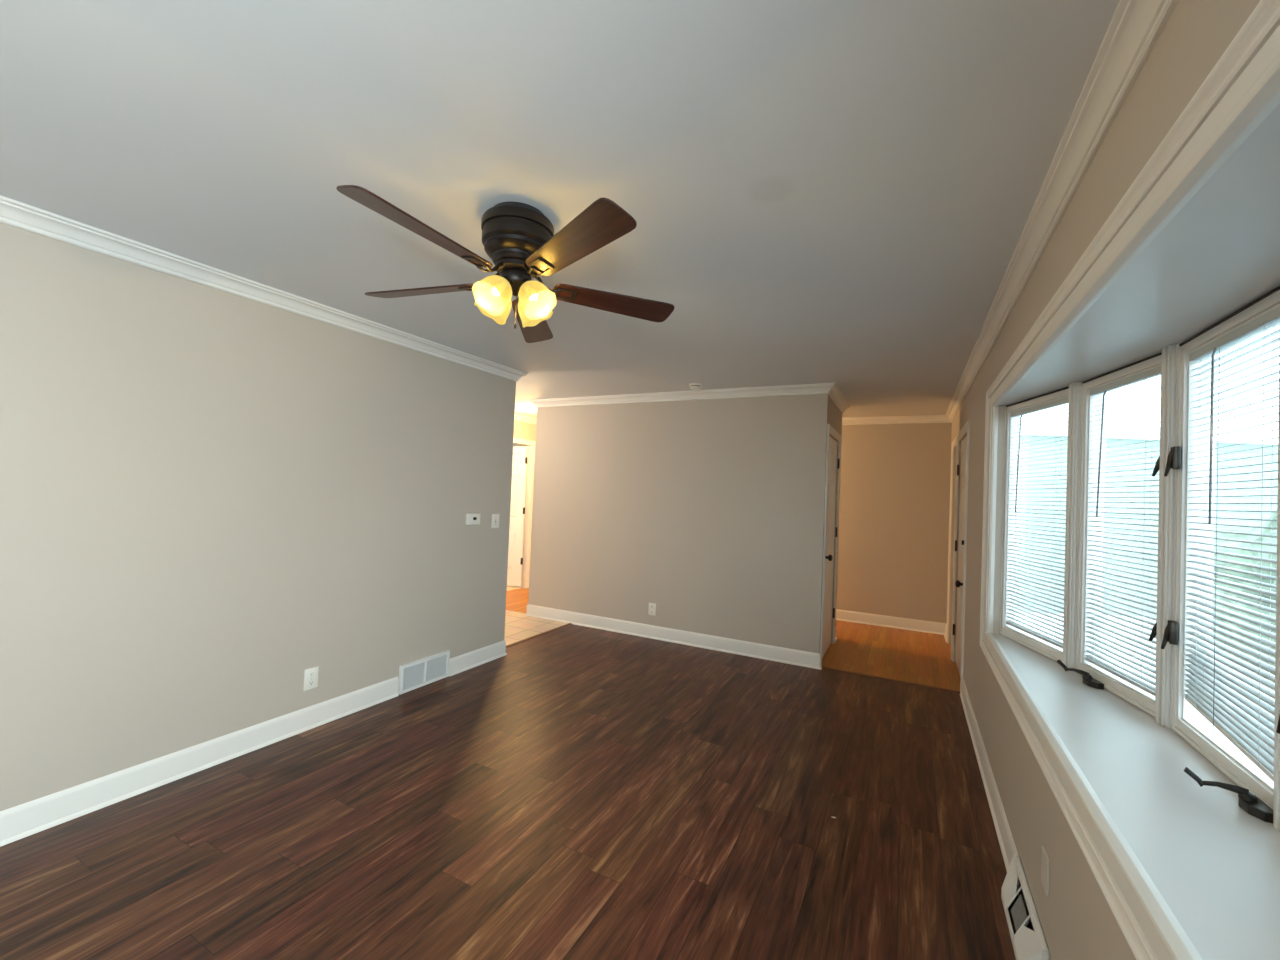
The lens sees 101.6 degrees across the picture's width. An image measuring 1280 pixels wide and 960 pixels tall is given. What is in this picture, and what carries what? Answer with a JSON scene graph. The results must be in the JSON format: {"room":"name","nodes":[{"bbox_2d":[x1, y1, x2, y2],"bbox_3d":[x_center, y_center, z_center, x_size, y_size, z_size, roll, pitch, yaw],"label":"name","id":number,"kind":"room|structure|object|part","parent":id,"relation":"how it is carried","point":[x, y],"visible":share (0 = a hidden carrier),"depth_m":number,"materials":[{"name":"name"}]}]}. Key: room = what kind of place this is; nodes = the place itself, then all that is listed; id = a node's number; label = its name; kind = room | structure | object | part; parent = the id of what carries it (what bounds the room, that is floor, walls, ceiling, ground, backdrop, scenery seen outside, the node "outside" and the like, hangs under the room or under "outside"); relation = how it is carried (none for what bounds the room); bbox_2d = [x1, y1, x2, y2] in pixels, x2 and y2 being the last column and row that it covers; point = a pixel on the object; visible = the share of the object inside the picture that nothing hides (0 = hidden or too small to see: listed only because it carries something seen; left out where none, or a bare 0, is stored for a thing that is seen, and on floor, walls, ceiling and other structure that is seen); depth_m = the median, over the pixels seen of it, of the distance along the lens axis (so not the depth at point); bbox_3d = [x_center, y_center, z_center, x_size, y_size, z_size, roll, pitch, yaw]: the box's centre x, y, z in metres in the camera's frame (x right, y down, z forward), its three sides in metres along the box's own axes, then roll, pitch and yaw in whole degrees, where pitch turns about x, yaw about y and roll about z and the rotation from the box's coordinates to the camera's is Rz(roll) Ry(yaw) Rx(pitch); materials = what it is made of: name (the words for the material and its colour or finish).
{"room":"empty living room","nodes":[
{"label":"empty living room","id":0,"kind":"room"},
{"bbox_2d":[0,222,515,810],"bbox_3d":[-2.446,0.175,2.071,0.120,2.440,5.557,2,-1,27],"label":"wall","id":1,"kind":"structure","parent":0,"point":[211,499],"depth_m":2.55,"materials":[{"name":"beige paint"}]},
{"bbox_2d":[0,676,398,846],"bbox_3d":[-2.671,1.312,1.544,0.021,0.127,4.502,2,-1,27],"label":"baseboard","id":2,"kind":"structure","parent":1,"relation":"attached to","point":[21,821],"depth_m":2.45,"materials":[{"name":"white paint"}]},
{"bbox_2d":[0,195,526,381],"bbox_3d":[-2.383,-1.003,2.127,0.250,0.079,5.622,2,-1,27],"label":"trim","id":3,"kind":"structure","parent":1,"relation":"attached to","point":[14,213],"depth_m":2.52,"materials":[{"name":"white paint"}]},
{"bbox_2d":[303,666,318,690],"bbox_3d":[-1.907,1.152,3.031,0.008,0.120,0.080,2,-1,27],"label":"wall outlet","id":4,"kind":"object","parent":1,"relation":"attached to","point":[310,675],"visible":1,"depth_m":3.03,"materials":[{"name":"white plastic"}]},
{"bbox_2d":[398,650,449,694],"bbox_3d":[-1.539,1.371,3.742,0.022,0.192,0.424,2,-1,27],"label":"air vent","id":5,"kind":"object","parent":1,"relation":"in","point":[413,675],"visible":1,"depth_m":3.72,"materials":[{"name":"white metal"}]},
{"bbox_2d":[466,513,480,524],"bbox_3d":[-1.313,0.307,4.114,0.027,0.086,0.132,2,-1,27],"label":"thermostat","id":6,"kind":"object","parent":1,"relation":"attached to","point":[474,518],"visible":1,"depth_m":4.10,"materials":[{"name":"white plastic"}]},
{"bbox_2d":[449,640,506,675],"bbox_3d":[-1.348,1.427,4.247,0.141,0.127,0.632,2,-1,27],"label":"baseboard","id":7,"kind":"structure","parent":1,"relation":"attached to","point":[469,660],"depth_m":4.19,"materials":[{"name":"white paint"}]},
{"bbox_2d":[491,514,498,527],"bbox_3d":[-1.199,0.341,4.348,0.018,0.116,0.084,2,-1,27],"label":"light switch","id":8,"kind":"object","parent":1,"relation":"attached to","point":[495,517],"visible":1,"depth_m":4.35,"materials":[{"name":"white plastic"}]},
{"bbox_2d":[842,0,1178,424],"bbox_3d":[-0.851,-0.918,3.128,5.234,0.079,8.810,2,-1,27],"label":"trim","id":9,"kind":"structure","parent":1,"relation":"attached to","point":[1135,26],"depth_m":1.39,"materials":[{"name":"white paint"}]},
{"bbox_2d":[0,585,1018,959],"bbox_3d":[-1.630,1.480,3.454,7.014,0.062,8.860,2,-1,27],"label":"floor","id":10,"kind":"structure","parent":0,"point":[576,792],"depth_m":2.21,"materials":[{"name":"wood"}]},
{"bbox_2d":[506,623,571,647],"bbox_3d":[-1.015,1.519,5.090,0.035,0.008,1.219,2,-1,27],"label":"trim","id":11,"kind":"structure","parent":10,"relation":"attached to","point":[559,627],"depth_m":5.09,"materials":[{"name":"brown wood"}]},
{"bbox_2d":[822,666,959,692],"bbox_3d":[2.016,1.624,4.265,1.028,0.006,0.040,2,-1,27],"label":"trim","id":12,"kind":"structure","parent":10,"relation":"attached to","point":[906,682],"depth_m":4.24,"materials":[{"name":"brown wood"}]},
{"bbox_2d":[514,420,535,444],"bbox_3d":[-2.341,0.271,6.123,0.100,2.440,4.760,2,-1,27],"label":"wall","id":13,"kind":"structure","parent":0,"point":[522,430],"depth_m":7.35,"materials":[{"name":"beige paint"}]},
{"bbox_2d":[507,446,527,586],"bbox_3d":[-2.034,0.506,7.564,0.806,2.000,0.051,2,-1,13],"label":"door","id":14,"kind":"structure","parent":13,"relation":"in","point":[519,463],"depth_m":7.48,"materials":[{"name":"paint"}]},
{"bbox_2d":[513,438,535,588],"bbox_3d":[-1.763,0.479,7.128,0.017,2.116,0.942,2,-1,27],"label":"trim","id":15,"kind":"structure","parent":13,"relation":"attached to","point":[516,440],"depth_m":7.50,"materials":[{"name":"white paint"}]},
{"bbox_2d":[514,413,536,423],"bbox_3d":[-2.220,-0.906,6.112,0.065,0.079,4.760,2,-1,27],"label":"trim","id":16,"kind":"structure","parent":13,"relation":"attached to","point":[518,417],"depth_m":7.31,"materials":[{"name":"white paint"}]},
{"bbox_2d":[0,0,1118,417],"bbox_3d":[-1.580,-1.028,3.508,7.124,0.100,9.050,2,-1,27],"label":"ceiling","id":17,"kind":"structure","parent":0,"point":[844,193],"depth_m":1.55,"materials":[{"name":"paint"}]},
{"bbox_2d":[336,185,673,342],"bbox_3d":[-0.478,-0.769,1.891,1.216,0.402,1.192,2,-1,27],"label":"ceiling fan","id":18,"kind":"object","parent":17,"relation":"hanging from","point":[521,243],"visible":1,"depth_m":1.82,"materials":[{"name":"brown wood"}]},
{"bbox_3d":[-0.652,-0.755,1.588,0.132,0.039,0.493,2,-4,31],"label":"fan blade","id":19,"kind":"part","parent":18,"relation":"part of","materials":[{"name":"brown wood"}]},
{"bbox_3d":[-0.823,-0.729,2.014,0.493,0.039,0.132,1,-2,15],"label":"fan blade","id":20,"kind":"part","parent":18,"relation":"part of","materials":[{"name":"brown wood"}]},
{"bbox_3d":[-0.505,-0.664,1.840,0.130,0.108,0.130,-4,-47,38],"label":"lamp shade","id":21,"kind":"part","parent":18,"relation":"part of","materials":[{"name":"yellow glass"}]},
{"bbox_3d":[-0.533,-0.663,1.951,0.130,0.108,0.130,48,18,21],"label":"lamp shade","id":22,"kind":"part","parent":18,"relation":"part of","materials":[{"name":"yellow glass"}]},
{"bbox_3d":[-0.498,-0.677,1.850,0.038,0.059,0.038,-4,-47,38],"label":"light bulb","id":23,"kind":"part","parent":18,"relation":"part of","materials":[{"name":"white glass"}]},
{"bbox_3d":[-0.473,-0.695,2.293,0.132,0.039,0.493,2,-4,-3],"label":"fan blade","id":24,"kind":"part","parent":18,"relation":"part of","materials":[{"name":"brown wood"}]},
{"bbox_3d":[-0.392,-0.672,1.877,0.038,0.059,0.038,-44,-20,20],"label":"light bulb","id":25,"kind":"part","parent":18,"relation":"part of","materials":[{"name":"white glass"}]},
{"bbox_3d":[-0.410,-0.657,1.983,0.130,0.107,0.130,7,44,38],"label":"lamp shade","id":26,"kind":"part","parent":18,"relation":"part of","materials":[{"name":"yellow glass"}]},
{"bbox_3d":[-0.381,-0.658,1.871,0.130,0.108,0.130,-44,-20,20],"label":"lamp shade","id":27,"kind":"part","parent":18,"relation":"part of","materials":[{"name":"yellow glass"}]},
{"bbox_3d":[-0.206,-0.735,1.623,0.132,0.039,0.493,3,-4,-41],"label":"fan blade","id":28,"kind":"part","parent":18,"relation":"part of","materials":[{"name":"brown wood"}]},
{"bbox_3d":[-0.103,-0.698,2.059,0.493,0.039,0.132,4,-2,-23],"label":"fan blade","id":29,"kind":"part","parent":18,"relation":"part of","materials":[{"name":"brown wood"}]},
{"bbox_2d":[689,383,701,389],"bbox_3d":[0.501,-0.844,4.731,0.116,0.045,0.116,2,-1,27],"label":"smoke detector","id":30,"kind":"object","parent":17,"relation":"attached to","point":[694,386],"visible":1,"depth_m":4.69,"materials":[{"name":"white plastic"}]},
{"bbox_2d":[528,398,726,636],"bbox_3d":[-0.194,0.343,5.471,2.250,2.440,0.120,2,-1,27],"label":"wall","id":31,"kind":"structure","parent":0,"point":[628,498],"depth_m":5.34,"materials":[{"name":"beige paint"}]},
{"bbox_2d":[648,603,655,615],"bbox_3d":[0.120,1.286,5.197,0.080,0.120,0.008,2,-1,27],"label":"wall outlet","id":32,"kind":"object","parent":31,"relation":"attached to","point":[652,606],"visible":1,"depth_m":5.19,"materials":[{"name":"white plastic"}]},
{"bbox_2d":[525,604,821,669],"bbox_3d":[0.154,1.510,5.230,3.192,0.127,0.141,2,-1,27],"label":"baseboard","id":33,"kind":"structure","parent":31,"relation":"attached to","point":[745,648],"depth_m":5.02,"materials":[{"name":"white paint"}]},
{"bbox_2d":[529,383,849,412],"bbox_3d":[0.481,-0.805,5.733,3.280,0.079,1.244,2,-1,27],"label":"trim","id":34,"kind":"structure","parent":31,"relation":"attached to","point":[832,389],"depth_m":5.04,"materials":[{"name":"white paint"}]},
{"bbox_2d":[513,423,951,622],"bbox_3d":[0.411,0.412,7.447,7.124,2.440,0.120,2,-1,27],"label":"wall","id":35,"kind":"structure","parent":0,"point":[893,538],"depth_m":6.06,"materials":[{"name":"beige paint"}]},
{"bbox_2d":[836,609,946,640],"bbox_3d":[0.994,1.580,6.843,5.234,0.127,0.330,2,-1,27],"label":"baseboard","id":36,"kind":"structure","parent":35,"relation":"attached to","point":[842,615],"depth_m":6.02,"materials":[{"name":"white paint"}]},
{"bbox_2d":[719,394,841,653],"bbox_3d":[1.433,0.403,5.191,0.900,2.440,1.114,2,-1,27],"label":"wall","id":37,"kind":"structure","parent":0,"point":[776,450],"depth_m":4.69,"materials":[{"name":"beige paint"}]},
{"bbox_2d":[820,424,840,666],"bbox_3d":[1.802,0.579,4.917,0.017,2.105,0.910,2,-1,27],"label":"trim","id":38,"kind":"structure","parent":37,"relation":"attached to","point":[830,429],"depth_m":4.61,"materials":[{"name":"white paint"}]},
{"bbox_2d":[822,436,839,657],"bbox_3d":[1.800,0.612,4.927,0.114,2.015,0.768,2,-1,27],"label":"door","id":39,"kind":"structure","parent":37,"relation":"in","point":[832,462],"depth_m":4.98,"materials":[{"name":"paint"}]},
{"bbox_3d":[1.667,0.688,4.627,0.071,0.064,0.064,2,-1,27],"label":"knob","id":40,"kind":"part","parent":39,"relation":"part of","materials":[{"name":"black metal"}]},
{"bbox_2d":[946,0,1259,959],"bbox_3d":[1.480,0.330,1.875,0.120,2.440,8.810,2,-1,27],"label":"wall","id":41,"kind":"structure","parent":0,"point":[1077,920],"depth_m":1.54,"materials":[{"name":"beige paint"}]},
{"bbox_2d":[946,436,956,642],"bbox_3d":[3.116,0.639,5.212,0.017,2.105,0.692,2,-1,27],"label":"trim","id":42,"kind":"structure","parent":41,"relation":"attached to","point":[954,443],"depth_m":5.47,"materials":[{"name":"white paint"}]},
{"bbox_2d":[952,436,966,677],"bbox_3d":[2.732,0.636,4.454,0.114,2.010,0.866,2,-1,27],"label":"door","id":43,"kind":"structure","parent":41,"relation":"in","point":[959,582],"depth_m":4.54,"materials":[{"name":"paint"}]},
{"bbox_3d":[2.544,0.827,4.147,0.071,0.064,0.064,2,-1,27],"label":"knob","id":44,"kind":"part","parent":43,"relation":"part of","materials":[{"name":"black metal"}]},
{"bbox_2d":[951,420,969,692],"bbox_3d":[2.727,0.606,4.457,0.017,2.105,1.000,2,-1,27],"label":"trim","id":45,"kind":"structure","parent":41,"relation":"attached to","point":[966,428],"depth_m":4.03,"materials":[{"name":"white paint"}]},
{"bbox_2d":[960,679,1017,871],"bbox_3d":[1.935,1.531,2.977,0.021,0.127,2.273,2,-1,27],"label":"baseboard","id":46,"kind":"structure","parent":41,"relation":"attached to","point":[1005,838],"depth_m":2.57,"materials":[{"name":"white paint"}]},
{"bbox_2d":[1001,854,1049,959],"bbox_3d":[1.286,1.471,1.764,0.065,0.140,0.472,2,-1,27],"label":"air vent","id":47,"kind":"object","parent":41,"relation":"in","point":[1029,942],"visible":1,"depth_m":1.74,"materials":[{"name":"white metal"}]},
{"bbox_2d":[1000,387,1068,661],"bbox_3d":[2.014,0.213,2.637,0.069,1.270,0.562,2,-1,9],"label":"window","id":48,"kind":"structure","parent":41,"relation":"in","point":[1030,641],"depth_m":2.88,"materials":[{"name":"white paint"}]},
{"bbox_2d":[1006,397,1067,648],"bbox_3d":[2.001,0.201,2.639,0.043,1.162,0.490,2,-1,9],"label":"window blind","id":49,"kind":"object","parent":48,"relation":"attached to","point":[1059,402],"visible":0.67,"depth_m":2.62,"materials":[{"name":"grey plastic"}]},
{"bbox_3d":[2.031,0.212,2.795,0.030,1.137,0.007,2,-1,9],"label":"ladder cord","id":50,"kind":"part","parent":49,"relation":"part of","materials":[{"name":"white fabric"}]},
{"bbox_3d":[1.984,0.776,2.626,0.020,0.012,0.484,2,-1,9],"label":"rail","id":51,"kind":"part","parent":49,"relation":"part of","materials":[{"name":"grey plastic"}]},
{"bbox_3d":[1.983,0.203,2.476,0.030,1.137,0.007,2,-1,9],"label":"ladder cord","id":52,"kind":"part","parent":49,"relation":"part of","materials":[{"name":"white fabric"}]},
{"bbox_2d":[1041,846,1049,896],"bbox_3d":[1.241,1.197,1.600,0.008,0.110,0.074,2,-1,27],"label":"wall plate","id":53,"kind":"object","parent":41,"relation":"attached to","point":[1045,862],"visible":1,"depth_m":1.59,"materials":[{"name":"white plastic"}]},
{"bbox_2d":[1063,381,1105,671],"bbox_3d":[1.967,0.204,2.320,0.118,1.276,0.072,2,-1,12],"label":"trim","id":54,"kind":"structure","parent":41,"relation":"attached to","point":[1075,389],"depth_m":2.31,"materials":[{"name":"white paint"}]},
{"bbox_2d":[1057,352,1161,716],"bbox_3d":[1.850,0.194,2.039,0.152,1.273,0.524,2,-1,15],"label":"window","id":55,"kind":"structure","parent":41,"relation":"in","point":[1094,676],"depth_m":2.25,"materials":[{"name":"white paint"}]},
{"bbox_3d":[1.822,0.799,2.249,0.016,0.040,0.050,3,-1,-10],"label":"crank knob","id":56,"kind":"part","parent":55,"relation":"part of","materials":[{"name":"black metal"}]},
{"bbox_3d":[1.824,0.800,2.184,0.022,0.027,0.104,2,-1,-4],"label":"crank arm","id":57,"kind":"part","parent":55,"relation":"part of","materials":[{"name":"black metal"}]},
{"bbox_2d":[1085,366,1160,695],"bbox_3d":[1.879,0.183,2.039,0.043,1.162,0.438,2,-1,15],"label":"window blind","id":58,"kind":"object","parent":55,"relation":"attached to","point":[1154,372],"visible":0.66,"depth_m":2.02,"materials":[{"name":"grey plastic"}]},
{"bbox_3d":[1.921,0.194,2.174,0.030,1.137,0.007,2,-1,15],"label":"ladder cord","id":59,"kind":"part","parent":58,"relation":"part of","materials":[{"name":"white fabric"}]},
{"bbox_3d":[1.862,0.757,2.024,0.020,0.012,0.432,2,-1,15],"label":"rail","id":60,"kind":"part","parent":58,"relation":"part of","materials":[{"name":"grey plastic"}]},
{"bbox_3d":[1.848,0.185,1.894,0.030,1.137,0.007,2,-1,15],"label":"ladder cord","id":61,"kind":"part","parent":58,"relation":"part of","materials":[{"name":"white fabric"}]},
{"bbox_2d":[980,0,1279,959],"bbox_3d":[1.304,0.162,1.646,0.051,1.466,3.096,2,-1,27],"label":"trim","id":62,"kind":"structure","parent":41,"relation":"attached to","point":[1242,89],"depth_m":1.06,"materials":[{"name":"white paint"}]},
{"bbox_2d":[994,634,1279,959],"bbox_3d":[1.492,0.819,1.521,0.467,0.027,3.004,2,-1,27],"label":"window sill","id":63,"kind":"structure","parent":41,"relation":"attached to","point":[1215,864],"depth_m":1.23,"materials":[{"name":"white paint"}]},
{"bbox_2d":[1000,103,1279,404],"bbox_3d":[1.545,-0.493,1.550,0.467,0.047,3.004,2,-1,27],"label":"soffit","id":64,"kind":"object","parent":41,"relation":"in","point":[1219,254],"depth_m":1.25,"materials":[{"name":"white paint"}]},
{"bbox_2d":[1155,343,1216,729],"bbox_3d":[1.818,0.185,1.747,0.118,1.276,0.072,2,-1,21],"label":"trim","id":65,"kind":"structure","parent":41,"relation":"attached to","point":[1169,366],"depth_m":1.75,"materials":[{"name":"white paint"}]},
{"bbox_2d":[1161,286,1279,822],"bbox_3d":[1.608,0.172,1.486,0.202,1.273,0.571,2,-1,27],"label":"window","id":66,"kind":"structure","parent":41,"relation":"in","point":[1255,790],"depth_m":1.68,"materials":[{"name":"white paint"}]},
{"bbox_3d":[1.727,0.513,1.711,0.019,0.089,0.035,2,-1,5],"label":"lock lever","id":67,"kind":"part","parent":66,"relation":"part of","materials":[{"name":"brown metal"}]},
{"bbox_3d":[1.750,-0.056,1.724,0.019,0.089,0.035,2,-1,5],"label":"lock lever","id":68,"kind":"part","parent":66,"relation":"part of","materials":[{"name":"brown metal"}]},
{"bbox_3d":[1.425,0.763,1.343,0.012,0.040,0.039,4,-2,-44],"label":"crank knob","id":69,"kind":"part","parent":66,"relation":"part of","materials":[{"name":"black metal"}]},
{"bbox_3d":[1.455,0.765,1.301,0.017,0.027,0.081,3,-2,-39],"label":"crank arm","id":70,"kind":"part","parent":66,"relation":"part of","materials":[{"name":"black metal"}]},
{"bbox_2d":[1184,306,1279,781],"bbox_3d":[1.657,0.162,1.464,0.043,1.164,0.494,2,-1,27],"label":"window blind","id":71,"kind":"object","parent":66,"relation":"attached to","point":[1245,715],"visible":0.98,"depth_m":1.44,"materials":[{"name":"grey plastic"}]},
{"bbox_3d":[1.736,0.153,1.604,0.030,1.096,0.007,2,-1,27],"label":"ladder cord","id":72,"kind":"part","parent":71,"relation":"part of","materials":[{"name":"white fabric"}]},
{"bbox_3d":[1.671,0.178,1.514,0.002,1.135,0.004,2,-1,27],"label":"lift cord","id":73,"kind":"part","parent":71,"relation":"part of","materials":[{"name":"white fabric"}]},
{"bbox_3d":[1.640,0.710,1.449,0.020,0.062,0.488,2,-1,27],"label":"rail","id":74,"kind":"part","parent":71,"relation":"part of","materials":[{"name":"white paint"}]},
{"bbox_3d":[1.586,0.157,1.314,0.030,1.128,0.007,2,-1,27],"label":"ladder cord","id":75,"kind":"part","parent":71,"relation":"part of","materials":[{"name":"white fabric"}]},
{"bbox_2d":[1273,343,1279,830],"bbox_3d":[1.520,0.160,1.169,0.118,1.276,0.072,1,-2,33],"label":"trim","id":76,"kind":"structure","parent":41,"relation":"attached to","point":[1276,806],"depth_m":1.20,"materials":[{"name":"white paint"}]},
{"bbox_2d":[1276,714,1279,733],"bbox_3d":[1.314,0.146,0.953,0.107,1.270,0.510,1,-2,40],"label":"window latch","id":77,"kind":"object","parent":41,"relation":"in","point":[1278,725],"depth_m":1.14,"materials":[{"name":"white paint"}]},
{"label":"outside","id":78,"kind":"structure","parent":0,"visible":0},
{"bbox_2d":[1016,610,1274,733],"bbox_3d":[7.725,2.284,-1.262,65.000,0.100,85.000,2,-1,27],"label":"ground","id":79,"kind":"structure","parent":78,"point":[1110,617],"depth_m":8.15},
{"bbox_2d":[1016,424,1277,616],"bbox_3d":[14.203,1.071,12.762,14.300,3.480,6.300,2,-1,0],"label":"house","id":80,"kind":"structure","parent":79,"relation":"on","point":[1031,495],"depth_m":9.77,"materials":[{"name":"white"}]},
{"bbox_2d":[1212,510,1276,680],"bbox_3d":[8.132,1.488,6.141,2.509,2.356,3.615,2,-1,27],"label":"shrub","id":81,"kind":"object","parent":79,"relation":"on","point":[1274,515],"visible":0.29,"depth_m":6.13,"materials":[{"name":"green plant"}]}
]}

